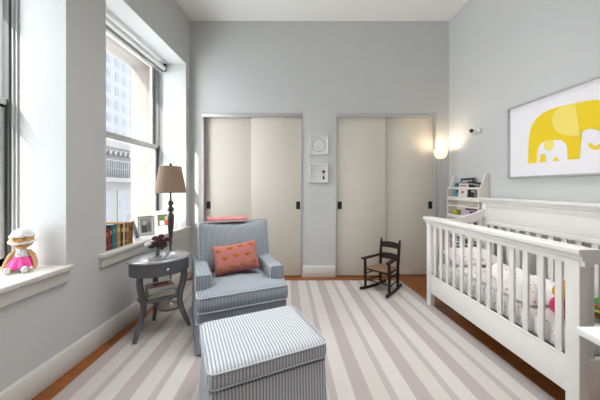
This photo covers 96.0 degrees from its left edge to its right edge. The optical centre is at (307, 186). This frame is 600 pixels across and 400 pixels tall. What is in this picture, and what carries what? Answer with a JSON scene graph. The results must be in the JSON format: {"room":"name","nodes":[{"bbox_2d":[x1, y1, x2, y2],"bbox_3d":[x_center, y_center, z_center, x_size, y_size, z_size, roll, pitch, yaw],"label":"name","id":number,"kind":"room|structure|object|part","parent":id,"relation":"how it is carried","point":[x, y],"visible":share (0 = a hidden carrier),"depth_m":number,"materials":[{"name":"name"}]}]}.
{"room":"bedroom","nodes":[
{"label":"bedroom","id":0,"kind":"room"},
{"bbox_2d":[0,0,189,391],"bbox_3d":[-1.835,-0.528,1.225,0.391,3.556,5.050,0,0,0],"label":"wall","id":1,"kind":"structure","parent":0,"point":[62,43],"depth_m":1.88,"materials":[{"name":"paint"}]},
{"bbox_2d":[0,0,18,269],"bbox_3d":[-2.029,-0.548,1.345,0.142,2.216,0.969,0,0,0],"label":"window","id":2,"kind":"structure","parent":1,"relation":"in","point":[9,9],"depth_m":1.80,"materials":[{"name":"silver metal"}]},
{"bbox_3d":[-2.015,-0.033,1.345,0.046,1.102,0.905,0,0,0],"label":"sash","id":3,"kind":"part","parent":2,"relation":"part of","materials":[{"name":"silver metal"}]},
{"bbox_2d":[0,264,74,307],"bbox_3d":[-1.786,0.584,1.329,0.369,0.108,1.057,0,0,0],"label":"windowsill","id":4,"kind":"structure","parent":1,"relation":"attached to","point":[15,286],"depth_m":1.61,"materials":[{"name":"white paint"}]},
{"bbox_2d":[1,228,37,274],"bbox_3d":[-1.812,0.395,1.701,0.163,0.267,0.178,0,0,-30],"label":"doll","id":5,"kind":"object","parent":4,"relation":"on","point":[24,258],"visible":1,"depth_m":1.69,"materials":[{"name":"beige fabric"}]},
{"bbox_3d":[-1.867,0.459,1.682,0.034,0.122,0.075,0,0,11],"label":"arm","id":6,"kind":"part","parent":5,"relation":"part of","materials":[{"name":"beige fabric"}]},
{"bbox_3d":[-1.769,0.459,1.738,0.075,0.122,0.034,0,0,19],"label":"arm","id":7,"kind":"part","parent":5,"relation":"part of","materials":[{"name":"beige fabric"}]},
{"bbox_2d":[0,266,190,399],"bbox_3d":[-1.631,1.170,1.225,0.016,0.160,5.050,0,0,0],"label":"baseboard","id":8,"kind":"structure","parent":1,"relation":"attached to","point":[33,383],"depth_m":1.84,"materials":[{"name":"white paint"}]},
{"bbox_2d":[106,30,161,228],"bbox_3d":[-2.029,-0.548,2.909,0.142,2.216,1.437,0,0,0],"label":"window","id":9,"kind":"structure","parent":1,"relation":"in","point":[157,149],"depth_m":3.56,"materials":[{"name":"silver metal"}]},
{"bbox_3d":[-2.064,-1.063,2.909,0.032,1.126,1.353,0,0,0],"label":"sash","id":10,"kind":"part","parent":9,"relation":"part of","materials":[{"name":"glass"}]},
{"bbox_3d":[-2.015,-0.018,2.909,0.046,1.072,1.373,0,0,0],"label":"sash","id":11,"kind":"part","parent":9,"relation":"part of","materials":[{"name":"glass"}]},
{"bbox_2d":[106,17,165,72],"bbox_3d":[-1.925,-1.580,2.912,0.062,0.130,1.417,0,0,0],"label":"roller blind","id":12,"kind":"object","parent":9,"relation":"attached to","point":[112,28],"visible":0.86,"depth_m":2.97,"materials":[{"name":"white fabric"}]},
{"bbox_2d":[98,226,190,267],"bbox_3d":[-1.786,0.584,2.904,0.369,0.108,1.587,0,0,0],"label":"trim","id":13,"kind":"structure","parent":1,"relation":"attached to","point":[112,256],"depth_m":2.51,"materials":[{"name":"white paint"}]},
{"bbox_2d":[106,228,108,250],"bbox_3d":[-1.734,0.437,2.237,0.142,0.185,0.030,0,0,0],"label":"book","id":14,"kind":"object","parent":13,"relation":"on","point":[107,229],"visible":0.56,"depth_m":2.24,"materials":[{"name":"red paper"}]},
{"bbox_2d":[106,226,111,249],"bbox_3d":[-1.738,0.429,2.279,0.152,0.200,0.020,0,0,0],"label":"book","id":15,"kind":"object","parent":13,"relation":"on","point":[109,227],"visible":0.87,"depth_m":2.27,"materials":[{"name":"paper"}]},
{"bbox_2d":[106,224,116,248],"bbox_3d":[-1.740,0.424,2.320,0.162,0.210,0.058,0,0,0],"label":"book","id":16,"kind":"object","parent":13,"relation":"on","point":[114,226],"visible":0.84,"depth_m":2.31,"materials":[{"name":"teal paper"}]},
{"bbox_2d":[106,223,119,247],"bbox_3d":[-1.734,0.422,2.366,0.152,0.215,0.032,0,0,0],"label":"book","id":17,"kind":"object","parent":13,"relation":"on","point":[118,224],"visible":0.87,"depth_m":2.36,"materials":[{"name":"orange paper"}]},
{"bbox_2d":[106,222,124,245],"bbox_3d":[-1.736,0.422,2.436,0.152,0.215,0.018,0,0,0],"label":"book","id":18,"kind":"object","parent":13,"relation":"on","point":[123,223],"visible":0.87,"depth_m":2.43,"materials":[{"name":"beige paper"}]},
{"bbox_2d":[120,224,122,245],"bbox_3d":[-1.735,0.429,2.412,0.152,0.200,0.026,0,0,0],"label":"book","id":19,"kind":"object","parent":13,"relation":"on","point":[121,225],"visible":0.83,"depth_m":2.40,"materials":[{"name":"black paper"}]},
{"bbox_2d":[125,223,126,244],"bbox_3d":[-1.735,0.432,2.462,0.142,0.195,0.032,0,0,0],"label":"book","id":20,"kind":"object","parent":13,"relation":"on","point":[125,223],"visible":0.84,"depth_m":2.48,"materials":[{"name":"beige paper"}]},
{"bbox_2d":[125,222,130,243],"bbox_3d":[-1.731,0.429,2.523,0.142,0.200,0.032,0,0,0],"label":"book","id":21,"kind":"object","parent":13,"relation":"on","point":[129,223],"visible":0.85,"depth_m":2.51,"materials":[{"name":"beige paper"}]},
{"bbox_2d":[127,224,128,243],"bbox_3d":[-1.734,0.434,2.493,0.142,0.190,0.026,0,0,0],"label":"book","id":22,"kind":"object","parent":13,"relation":"on","point":[127,224],"visible":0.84,"depth_m":2.50,"materials":[{"name":"beige paper"}]},
{"bbox_2d":[131,223,132,242],"bbox_3d":[-1.735,0.434,2.554,0.142,0.190,0.026,0,0,0],"label":"book","id":23,"kind":"object","parent":13,"relation":"on","point":[131,223],"visible":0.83,"depth_m":2.55,"materials":[{"name":"beige paper"}]},
{"bbox_2d":[129,220,140,240],"bbox_3d":[-1.744,0.432,2.686,0.106,0.196,0.140,0,0,-18],"label":"photo frame","id":24,"kind":"object","parent":13,"relation":"on","point":[136,235],"visible":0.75,"depth_m":2.70,"materials":[{"name":"white paint"}]},
{"bbox_2d":[131,222,138,238],"bbox_3d":[-1.729,0.430,2.691,0.056,0.166,0.114,0,0,-18],"label":"photograph","id":25,"kind":"object","parent":24,"relation":"attached to","point":[135,231],"depth_m":2.70,"materials":[{"name":"black"}]},
{"bbox_2d":[137,216,154,235],"bbox_3d":[-1.797,0.426,2.985,0.160,0.211,0.110,0,0,-42],"label":"photo frame","id":26,"kind":"object","parent":13,"relation":"on","point":[145,224],"visible":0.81,"depth_m":2.96,"materials":[{"name":"silver metal"}]},
{"bbox_2d":[153,210,177,229],"bbox_3d":[-1.804,0.413,3.401,0.270,0.236,0.120,0,0,-40],"label":"photo frame","id":27,"kind":"object","parent":13,"relation":"on","point":[160,217],"visible":0.79,"depth_m":3.35,"materials":[{"name":"white paint"}]},
{"bbox_2d":[106,34,155,225],"bbox_3d":[-2.195,-0.728,1.975,0.330,4.156,6.550,0,0,0],"label":"wall","id":28,"kind":"structure","parent":0,"point":[141,157],"depth_m":3.60,"materials":[{"name":"beige stone"}]},
{"bbox_2d":[32,275,564,399],"bbox_3d":[0.100,1.310,1.550,5.000,0.120,5.700,0,0,0],"label":"floor","id":29,"kind":"structure","parent":0,"point":[417,283],"depth_m":2.12,"materials":[{"name":"brown wood"}]},
{"bbox_2d":[51,280,555,399],"bbox_3d":[-0.032,1.244,2.165,3.133,0.010,2.830,0,0,0],"label":"striped rug","id":30,"kind":"object","parent":29,"relation":"on","point":[399,346],"visible":0.59,"depth_m":1.99,"materials":[{"name":"fabric"}]},
{"bbox_2d":[126,250,190,343],"bbox_3d":[-1.287,0.919,2.341,0.424,0.636,0.492,0,0,25],"label":"side table","id":31,"kind":"object","parent":30,"relation":"on","point":[148,265],"visible":0.97,"depth_m":2.22,"materials":[{"name":"grey paint"}]},
{"bbox_3d":[-1.353,0.933,2.167,0.046,0.609,0.120,0,0,21],"label":"leg","id":32,"kind":"part","parent":31,"relation":"part of","materials":[{"name":"grey paint"}]},
{"bbox_3d":[-1.399,0.933,2.471,0.046,0.608,0.120,0,0,-42],"label":"leg","id":33,"kind":"part","parent":31,"relation":"part of","materials":[{"name":"grey paint"}]},
{"bbox_2d":[144,234,170,255],"bbox_3d":[-1.309,0.506,2.332,0.190,0.190,0.159,0,0,13],"label":"flower vase","id":34,"kind":"object","parent":31,"relation":"on","point":[157,241],"visible":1,"depth_m":2.31,"materials":[{"name":"clear glass"}]},
{"bbox_3d":[-1.304,0.517,2.330,0.142,0.153,0.094,0,0,0],"label":"stem","id":35,"kind":"part","parent":34,"relation":"part of","materials":[{"name":"clear glass"}]},
{"bbox_2d":[137,288,178,303],"bbox_3d":[-1.285,0.941,2.345,0.342,0.018,0.283,0,0,-42],"label":"shelf","id":36,"kind":"object","parent":31,"relation":"attached to","point":[164,298],"depth_m":2.24,"materials":[{"name":"grey paint"}]},
{"bbox_2d":[145,291,175,299],"bbox_3d":[-1.292,0.924,2.353,0.216,0.016,0.150,0,0,-41],"label":"magazine","id":37,"kind":"object","parent":31,"relation":"on","point":[147,298],"visible":0.4,"depth_m":2.29,"materials":[{"name":"beige paper"}]},
{"bbox_2d":[144,289,175,297],"bbox_3d":[-1.288,0.908,2.353,0.211,0.016,0.145,0,0,-44],"label":"magazine","id":38,"kind":"object","parent":37,"relation":"on","point":[158,294],"visible":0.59,"depth_m":2.29,"materials":[{"name":"beige paper"}]},
{"bbox_2d":[146,287,174,295],"bbox_3d":[-1.292,0.891,2.357,0.206,0.018,0.150,0,0,-40],"label":"picture book","id":39,"kind":"object","parent":38,"relation":"on","point":[170,289],"visible":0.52,"depth_m":2.30,"materials":[{"name":"beige paper"}]},
{"bbox_2d":[144,286,173,293],"bbox_3d":[-1.296,0.873,2.353,0.201,0.018,0.140,0,0,-45],"label":"picture book","id":40,"kind":"object","parent":39,"relation":"on","point":[153,291],"visible":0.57,"depth_m":2.29,"materials":[{"name":"beige paper"}]},
{"bbox_2d":[145,279,174,291],"bbox_3d":[-1.292,0.855,2.353,0.206,0.018,0.150,0,0,-40],"label":"picture book","id":41,"kind":"object","parent":40,"relation":"on","point":[166,283],"visible":1,"depth_m":2.33,"materials":[{"name":"beige paper"}]},
{"bbox_3d":[-1.179,0.672,2.228,0.359,0.085,0.072,0,0,-42],"label":"drawer","id":42,"kind":"part","parent":31,"relation":"part of","materials":[{"name":"grey paint"}]},
{"bbox_3d":[-1.101,0.933,2.393,0.120,0.609,0.046,0,0,-15],"label":"leg","id":43,"kind":"part","parent":31,"relation":"part of","materials":[{"name":"grey paint"}]},
{"bbox_2d":[154,163,186,311],"bbox_3d":[-1.425,0.495,2.800,0.302,1.486,0.302,0,0,0],"label":"floor lamp","id":44,"kind":"object","parent":30,"relation":"on","point":[170,179],"visible":0.94,"depth_m":2.72,"materials":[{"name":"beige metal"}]},
{"bbox_3d":[-1.425,-0.077,2.800,0.300,0.270,0.300,0,0,0],"label":"lamp shade","id":45,"kind":"part","parent":44,"relation":"part of","materials":[{"name":"beige fabric"}]},
{"bbox_3d":[-1.425,0.485,2.800,0.072,1.390,0.072,0,0,0],"label":"stem","id":46,"kind":"part","parent":44,"relation":"part of","materials":[{"name":"wood"}]},
{"bbox_2d":[192,219,287,354],"bbox_3d":[-0.674,0.784,2.509,0.729,0.908,0.912,0,0,-25],"label":"armchair","id":47,"kind":"object","parent":30,"relation":"on","point":[265,287],"visible":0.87,"depth_m":2.25,"materials":[{"name":"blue fabric"}]},
{"bbox_3d":[-0.943,0.845,2.383,0.126,0.338,0.650,0,0,-25],"label":"arm","id":48,"kind":"part","parent":47,"relation":"part of"},
{"bbox_2d":[206,215,247,223],"bbox_3d":[-0.861,0.474,2.874,0.401,0.330,0.185,0,0,-25],"label":"throw blanket","id":49,"kind":"object","parent":47,"relation":"on","point":[221,218],"visible":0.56,"depth_m":2.82,"materials":[{"name":"pink fabric"}]},
{"bbox_3d":[-0.813,0.680,2.835,0.636,0.612,0.204,0,0,-25],"label":"frame","id":50,"kind":"part","parent":47,"relation":"part of","materials":[{"name":"grey fabric"}]},
{"bbox_2d":[199,220,268,272],"bbox_3d":[-0.732,0.580,2.685,0.664,0.485,0.278,0,0,-25],"label":"cushion","id":51,"kind":"object","parent":47,"relation":"on","point":[210,235],"depth_m":2.59,"materials":[{"name":"fabric"}]},
{"bbox_2d":[212,240,258,276],"bbox_3d":[-0.656,0.644,2.459,0.415,0.287,0.200,0,0,-17],"label":"lumbar pillow","id":52,"kind":"object","parent":47,"relation":"on","point":[241,256],"visible":1,"depth_m":2.40,"materials":[{"name":"pink fabric"}]},
{"bbox_2d":[195,268,287,313],"bbox_3d":[-0.628,0.854,2.411,0.720,0.164,0.695,0,0,-25],"label":"seat cushion","id":53,"kind":"object","parent":47,"relation":"on","point":[249,288],"depth_m":2.14,"materials":[{"name":"grey fabric"}]},
{"bbox_3d":[-0.404,0.845,2.634,0.126,0.338,0.650,0,0,-25],"label":"arm","id":54,"kind":"part","parent":47,"relation":"part of"},
{"bbox_2d":[199,305,326,399],"bbox_3d":[-0.279,1.027,1.566,0.627,0.422,0.526,0,0,-26],"label":"ottoman","id":55,"kind":"object","parent":30,"relation":"on","point":[275,353],"visible":1,"depth_m":1.40,"materials":[{"name":"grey fabric"}]},
{"bbox_2d":[359,238,401,297],"bbox_3d":[0.914,0.944,3.272,0.470,0.588,0.376,0,0,-44],"label":"rocking chair","id":56,"kind":"object","parent":30,"relation":"on","point":[387,269],"visible":1,"depth_m":3.27,"materials":[{"name":"brown wood"}]},
{"bbox_3d":[0.696,1.044,3.283,0.040,0.351,0.038,0,0,-44],"label":"leg","id":57,"kind":"part","parent":56,"relation":"part of","materials":[{"name":"brown wood"}]},
{"bbox_3d":[0.793,0.859,3.348,0.334,0.024,0.047,0,0,-35],"label":"armrest","id":58,"kind":"part","parent":56,"relation":"part of","materials":[{"name":"brown wood"}]},
{"bbox_3d":[0.935,0.934,3.461,0.037,0.569,0.074,0,0,31],"label":"post","id":59,"kind":"part","parent":56,"relation":"part of","materials":[{"name":"brown wood"}]},
{"bbox_3d":[0.907,0.988,3.265,0.289,0.026,0.312,0,0,-44],"label":"seat","id":60,"kind":"part","parent":56,"relation":"part of","materials":[{"name":"beige wicker"}]},
{"bbox_3d":[0.908,0.989,3.265,0.300,0.020,0.339,0,0,-44],"label":"seat rail","id":61,"kind":"part","parent":56,"relation":"part of","materials":[{"name":"brown wood"}]},
{"bbox_3d":[0.918,1.044,3.053,0.040,0.351,0.038,0,0,-44],"label":"leg","id":62,"kind":"part","parent":56,"relation":"part of","materials":[{"name":"brown wood"}]},
{"bbox_3d":[0.987,0.859,3.148,0.047,0.024,0.334,0,0,37],"label":"armrest","id":63,"kind":"part","parent":56,"relation":"part of","materials":[{"name":"brown wood"}]},
{"bbox_3d":[1.104,0.934,3.285,0.074,0.569,0.037,0,0,-29],"label":"post","id":64,"kind":"part","parent":56,"relation":"part of","materials":[{"name":"brown wood"}]},
{"bbox_2d":[433,149,447,217],"bbox_3d":[1.763,0.378,3.590,0.180,1.745,0.180,0,0,0],"label":"lamp","id":65,"kind":"object","parent":29,"relation":"on","point":[439,154],"visible":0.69,"depth_m":3.55,"materials":[{"name":"silver metal"}]},
{"bbox_3d":[1.763,-0.433,3.590,0.180,0.123,0.180,0,0,0],"label":"lamp shade","id":66,"kind":"part","parent":65,"relation":"part of","materials":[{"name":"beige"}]},
{"bbox_2d":[447,173,489,262],"bbox_3d":[1.915,0.550,3.264,0.126,1.400,0.610,0,0,-3],"label":"bookcase","id":67,"kind":"object","parent":29,"relation":"on","point":[459,203],"visible":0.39,"depth_m":3.30,"materials":[{"name":"beige paint"}]},
{"bbox_3d":[1.899,0.550,3.559,0.126,1.400,0.018,0,0,-3],"label":"panel","id":68,"kind":"part","parent":67,"relation":"part of","materials":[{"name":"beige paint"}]},
{"bbox_2d":[453,182,462,196],"bbox_3d":[1.914,0.041,3.449,0.033,0.200,0.150,0,0,-3],"label":"book","id":69,"kind":"object","parent":67,"relation":"on","point":[456,184],"visible":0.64,"depth_m":3.47,"materials":[{"name":"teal paper"}]},
{"bbox_3d":[1.911,0.364,3.264,0.118,0.046,0.574,0,0,-3],"label":"shelf","id":70,"kind":"part","parent":67,"relation":"part of","materials":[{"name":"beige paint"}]},
{"bbox_3d":[1.911,0.144,3.264,0.118,0.046,0.574,0,0,-3],"label":"shelf","id":71,"kind":"part","parent":67,"relation":"part of","materials":[{"name":"beige paint"}]},
{"bbox_3d":[1.859,0.236,3.261,0.010,0.022,0.574,0,0,-3],"label":"rail","id":72,"kind":"part","parent":67,"relation":"part of","materials":[{"name":"beige paint"}]},
{"bbox_3d":[1.911,0.584,3.264,0.118,0.046,0.574,0,0,-3],"label":"shelf","id":73,"kind":"part","parent":67,"relation":"part of","materials":[{"name":"beige paint"}]},
{"bbox_3d":[1.859,0.016,3.261,0.010,0.022,0.574,0,0,-3],"label":"rail","id":74,"kind":"part","parent":67,"relation":"part of","materials":[{"name":"beige paint"}]},
{"bbox_2d":[458,183,468,196],"bbox_3d":[1.896,0.049,3.298,0.032,0.185,0.170,0,0,-3],"label":"book","id":75,"kind":"object","parent":67,"relation":"on","point":[462,192],"visible":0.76,"depth_m":3.28,"materials":[{"name":"beige paper"}]},
{"bbox_2d":[461,209,469,215],"bbox_3d":[1.897,0.319,3.248,0.029,0.087,0.160,0,0,-3],"label":"book","id":76,"kind":"object","parent":67,"relation":"on","point":[463,212],"visible":0.73,"depth_m":3.25,"materials":[{"name":"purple paper"}]},
{"bbox_3d":[1.974,0.575,3.267,0.008,1.250,0.574,0,0,-3],"label":"panel","id":77,"kind":"part","parent":67,"relation":"part of","materials":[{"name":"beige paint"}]},
{"bbox_2d":[460,178,475,182],"bbox_3d":[1.942,0.016,3.300,0.040,0.250,0.260,0,0,-3],"label":"book","id":78,"kind":"object","parent":67,"relation":"on","point":[464,180],"visible":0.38,"depth_m":3.30,"materials":[{"name":"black paper"}]},
{"bbox_2d":[468,181,480,197],"bbox_3d":[1.921,0.034,3.129,0.034,0.214,0.259,0,0,-3],"label":"book","id":79,"kind":"object","parent":67,"relation":"on","point":[471,183],"visible":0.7,"depth_m":3.15,"materials":[{"name":"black paper"}]},
{"bbox_2d":[474,186,479,197],"bbox_3d":[1.906,0.066,3.038,0.026,0.150,0.090,0,0,-3],"label":"book","id":80,"kind":"object","parent":67,"relation":"on","point":[475,191],"visible":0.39,"depth_m":3.06,"materials":[{"name":"beige paper"}]},
{"bbox_3d":[1.930,0.550,2.968,0.126,1.400,0.018,0,0,-3],"label":"panel","id":81,"kind":"part","parent":67,"relation":"part of","materials":[{"name":"beige paint"}]},
{"bbox_2d":[423,197,599,399],"bbox_3d":[1.647,0.682,2.155,0.702,1.136,1.544,0,0,-5],"label":"crib","id":82,"kind":"object","parent":29,"relation":"on","point":[576,368],"visible":0.87,"depth_m":1.88,"materials":[{"name":"white paint"}]},
{"bbox_3d":[1.294,0.808,2.842,0.058,0.860,0.072,0,0,-5],"label":"post","id":83,"kind":"part","parent":82,"relation":"part of","materials":[{"name":"white paint"}]},
{"bbox_3d":[1.602,0.326,2.868,0.567,0.180,0.036,0,0,-5],"label":"rail","id":84,"kind":"part","parent":82,"relation":"part of","materials":[{"name":"white paint"}]},
{"bbox_3d":[1.910,0.705,2.893,0.050,1.090,0.072,0,0,-5],"label":"post","id":85,"kind":"part","parent":82,"relation":"part of","materials":[{"name":"white paint"}]},
{"bbox_3d":[1.351,1.004,2.130,0.040,0.197,1.356,0,0,-5],"label":"panel","id":86,"kind":"part","parent":82,"relation":"part of","materials":[{"name":"white paint"}]},
{"bbox_3d":[1.353,0.360,2.130,0.112,0.089,1.544,0,0,-5],"label":"rail","id":87,"kind":"part","parent":82,"relation":"part of","materials":[{"name":"white paint"}]},
{"bbox_2d":[438,263,599,354],"bbox_3d":[1.660,0.861,2.156,0.544,0.162,1.344,0,0,-5],"label":"mattress","id":88,"kind":"object","parent":82,"relation":"in","point":[550,315],"visible":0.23,"depth_m":1.82,"materials":[{"name":"white fabric"}]},
{"bbox_2d":[443,247,496,265],"bbox_3d":[1.617,0.688,2.669,0.470,0.147,0.273,0,0,-5],"label":"pillow","id":89,"kind":"object","parent":88,"relation":"on","point":[474,250],"visible":0.48,"depth_m":2.58,"materials":[{"name":"white fabric"}]},
{"bbox_2d":[456,263,594,305],"bbox_3d":[1.659,0.716,2.141,0.520,0.116,0.770,0,0,-5],"label":"quilt","id":90,"kind":"object","parent":88,"relation":"on","point":[519,272],"visible":0.44,"depth_m":2.00,"materials":[{"name":"white fabric"}]},
{"bbox_2d":[549,280,564,318],"bbox_3d":[1.549,0.673,1.595,0.174,0.213,0.172,0,0,20],"label":"plush toy","id":91,"kind":"object","parent":88,"relation":"on","point":[552,301],"visible":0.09,"depth_m":1.63,"materials":[{"name":"pink fabric"}]},
{"bbox_2d":[594,297,599,319],"bbox_3d":[1.708,0.710,1.568,0.143,0.130,0.143,0,0,-25],"label":"ball","id":92,"kind":"object","parent":88,"relation":"on","point":[596,299],"visible":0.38,"depth_m":1.55,"materials":[{"name":"multicoloured plastic"}]},
{"bbox_3d":[1.956,0.143,2.181,0.080,0.058,1.544,0,0,-5],"label":"crown moulding","id":93,"kind":"part","parent":82,"relation":"part of","materials":[{"name":"white paint"}]},
{"bbox_3d":[1.966,0.278,2.181,0.034,0.235,1.356,0,0,-5],"label":"panel","id":94,"kind":"part","parent":82,"relation":"part of","materials":[{"name":"white paint"}]},
{"bbox_3d":[1.413,0.808,1.419,0.058,0.860,0.072,0,0,-5],"label":"post","id":95,"kind":"part","parent":82,"relation":"part of","materials":[{"name":"white paint"}]},
{"bbox_3d":[1.722,0.326,1.444,0.567,0.180,0.036,0,0,-5],"label":"rail","id":96,"kind":"part","parent":82,"relation":"part of","materials":[{"name":"white paint"}]},
{"bbox_3d":[1.723,1.012,1.444,0.569,0.215,0.028,0,0,-5],"label":"panel","id":97,"kind":"part","parent":82,"relation":"part of","materials":[{"name":"white paint"}]},
{"bbox_2d":[576,327,599,345],"bbox_3d":[1.360,0.870,0.580,0.800,0.739,0.780,0,0,0],"label":"table","id":98,"kind":"object","parent":29,"relation":"on","point":[592,334],"visible":1,"depth_m":0.93,"materials":[{"name":"white paint"}]},
{"bbox_2d":[190,21,448,276],"bbox_3d":[0.135,-0.528,4.050,4.330,3.556,0.600,0,0,0],"label":"wall","id":99,"kind":"structure","parent":0,"point":[318,70],"depth_m":3.75,"materials":[{"name":"paint"}]},
{"bbox_2d":[206,118,250,221],"bbox_3d":[-1.093,0.123,3.826,0.706,2.230,0.040,0,0,0],"label":"door","id":100,"kind":"structure","parent":99,"relation":"in","point":[228,140],"depth_m":3.81,"materials":[{"name":"paint"}]},
{"bbox_3d":[-1.404,0.255,3.810,0.056,0.105,0.008,0,0,0],"label":"recessed pull","id":101,"kind":"part","parent":100,"relation":"part of","materials":[{"name":"brown metal"}]},
{"bbox_2d":[202,113,301,276],"bbox_3d":[-0.770,0.114,3.791,1.387,2.272,0.118,0,0,0],"label":"trim","id":102,"kind":"structure","parent":99,"relation":"attached to","point":[204,115],"depth_m":3.74,"materials":[{"name":"grey wood"}]},
{"bbox_2d":[191,266,334,276],"bbox_3d":[0.158,1.170,3.742,3.560,0.160,0.016,0,0,0],"label":"baseboard","id":103,"kind":"structure","parent":99,"relation":"attached to","point":[308,271],"depth_m":3.73,"materials":[{"name":"white paint"}]},
{"bbox_2d":[251,117,300,275],"bbox_3d":[-0.443,0.123,3.786,0.696,2.230,0.040,0,0,0],"label":"door","id":104,"kind":"structure","parent":99,"relation":"in","point":[275,141],"depth_m":3.77,"materials":[{"name":"paint"}]},
{"bbox_3d":[-0.137,0.255,3.770,0.056,0.105,0.008,0,0,0],"label":"recessed pull","id":105,"kind":"part","parent":104,"relation":"part of","materials":[{"name":"brown metal"}]},
{"bbox_2d":[309,163,327,181],"bbox_3d":[0.146,-0.194,3.735,0.255,0.260,0.028,0,0,0],"label":"framed picture","id":106,"kind":"object","parent":99,"relation":"attached to","point":[318,172],"visible":1,"depth_m":3.74,"materials":[{"name":"white paint"}]},
{"bbox_2d":[310,136,327,153],"bbox_3d":[0.149,-0.581,3.735,0.255,0.255,0.028,0,0,0],"label":"framed picture","id":107,"kind":"object","parent":99,"relation":"attached to","point":[318,144],"visible":1,"depth_m":3.74,"materials":[{"name":"white paint"}]},
{"bbox_2d":[337,117,384,275],"bbox_3d":[0.742,0.123,3.786,0.682,2.230,0.040,0,0,0],"label":"door","id":108,"kind":"structure","parent":99,"relation":"in","point":[360,140],"depth_m":3.77,"materials":[{"name":"paint"}]},
{"bbox_3d":[0.443,0.255,3.770,0.056,0.105,0.008,0,0,0],"label":"recessed pull","id":109,"kind":"part","parent":108,"relation":"part of","materials":[{"name":"brown metal"}]},
{"bbox_2d":[336,113,436,276],"bbox_3d":[1.083,0.114,3.791,1.401,2.272,0.118,0,0,0],"label":"trim","id":110,"kind":"structure","parent":99,"relation":"attached to","point":[386,115],"depth_m":3.74,"materials":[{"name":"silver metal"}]},
{"bbox_2d":[385,118,432,274],"bbox_3d":[1.410,0.123,3.826,0.712,2.230,0.040,0,0,0],"label":"door","id":111,"kind":"structure","parent":99,"relation":"in","point":[408,141],"depth_m":3.81,"materials":[{"name":"paint"}]},
{"bbox_3d":[1.724,0.255,3.810,0.056,0.105,0.008,0,0,0],"label":"recessed pull","id":112,"kind":"part","parent":111,"relation":"part of","materials":[{"name":"brown metal"}]},
{"bbox_2d":[175,0,467,20],"bbox_3d":[0.100,-2.366,1.550,5.000,0.120,5.700,0,0,0],"label":"ceiling","id":113,"kind":"structure","parent":0,"point":[195,10],"depth_m":3.53,"materials":[{"name":"white paint"}]},
{"bbox_2d":[449,0,599,278],"bbox_3d":[2.229,-0.528,1.225,0.542,3.556,5.050,0,0,0],"label":"wall","id":114,"kind":"structure","parent":0,"point":[504,54],"depth_m":2.70,"materials":[{"name":"paint"}]},
{"bbox_2d":[469,128,480,134],"bbox_3d":[1.923,-0.638,3.123,0.158,0.078,0.081,0,0,-23],"label":"camera","id":115,"kind":"object","parent":114,"relation":"attached to","point":[472,131],"visible":1,"depth_m":3.10,"materials":[{"name":"white paint"}]},
{"bbox_2d":[507,74,599,178],"bbox_3d":[2.028,-0.432,2.054,0.035,0.698,1.270,0,0,-3],"label":"framed print","id":116,"kind":"object","parent":114,"relation":"attached to","point":[556,133],"visible":1,"depth_m":2.19,"materials":[{"name":"white paper"}]},
{"label":"outside","id":117,"kind":"structure","parent":0,"visible":0},
{"bbox_2d":[106,140,130,221],"bbox_3d":[-17.650,5.050,23.000,8.700,16.400,26.000,0,0,0],"label":"building","id":118,"kind":"structure","parent":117,"point":[118,155],"depth_m":19.64,"materials":[{"name":"grey"}]},
{"bbox_3d":[-13.395,-1.260,23.000,0.070,1.220,16.000,0,0,0],"label":"railing","id":119,"kind":"part","parent":118,"relation":"part of","materials":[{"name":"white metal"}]},
{"bbox_3d":[-13.850,-2.700,23.000,0.700,0.900,26.000,0,0,0],"label":"cornice","id":120,"kind":"part","parent":118,"relation":"part of","materials":[{"name":"grey stone"}]},
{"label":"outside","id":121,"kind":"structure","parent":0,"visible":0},
{"bbox_2d":[106,50,130,145],"bbox_3d":[-46.975,-9.750,44.000,14.050,62.000,48.000,0,0,0],"label":"tower block","id":122,"kind":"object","parent":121,"point":[118,72],"visible":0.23,"depth_m":56.92,"materials":[{"name":"grey concrete"}]}
]}

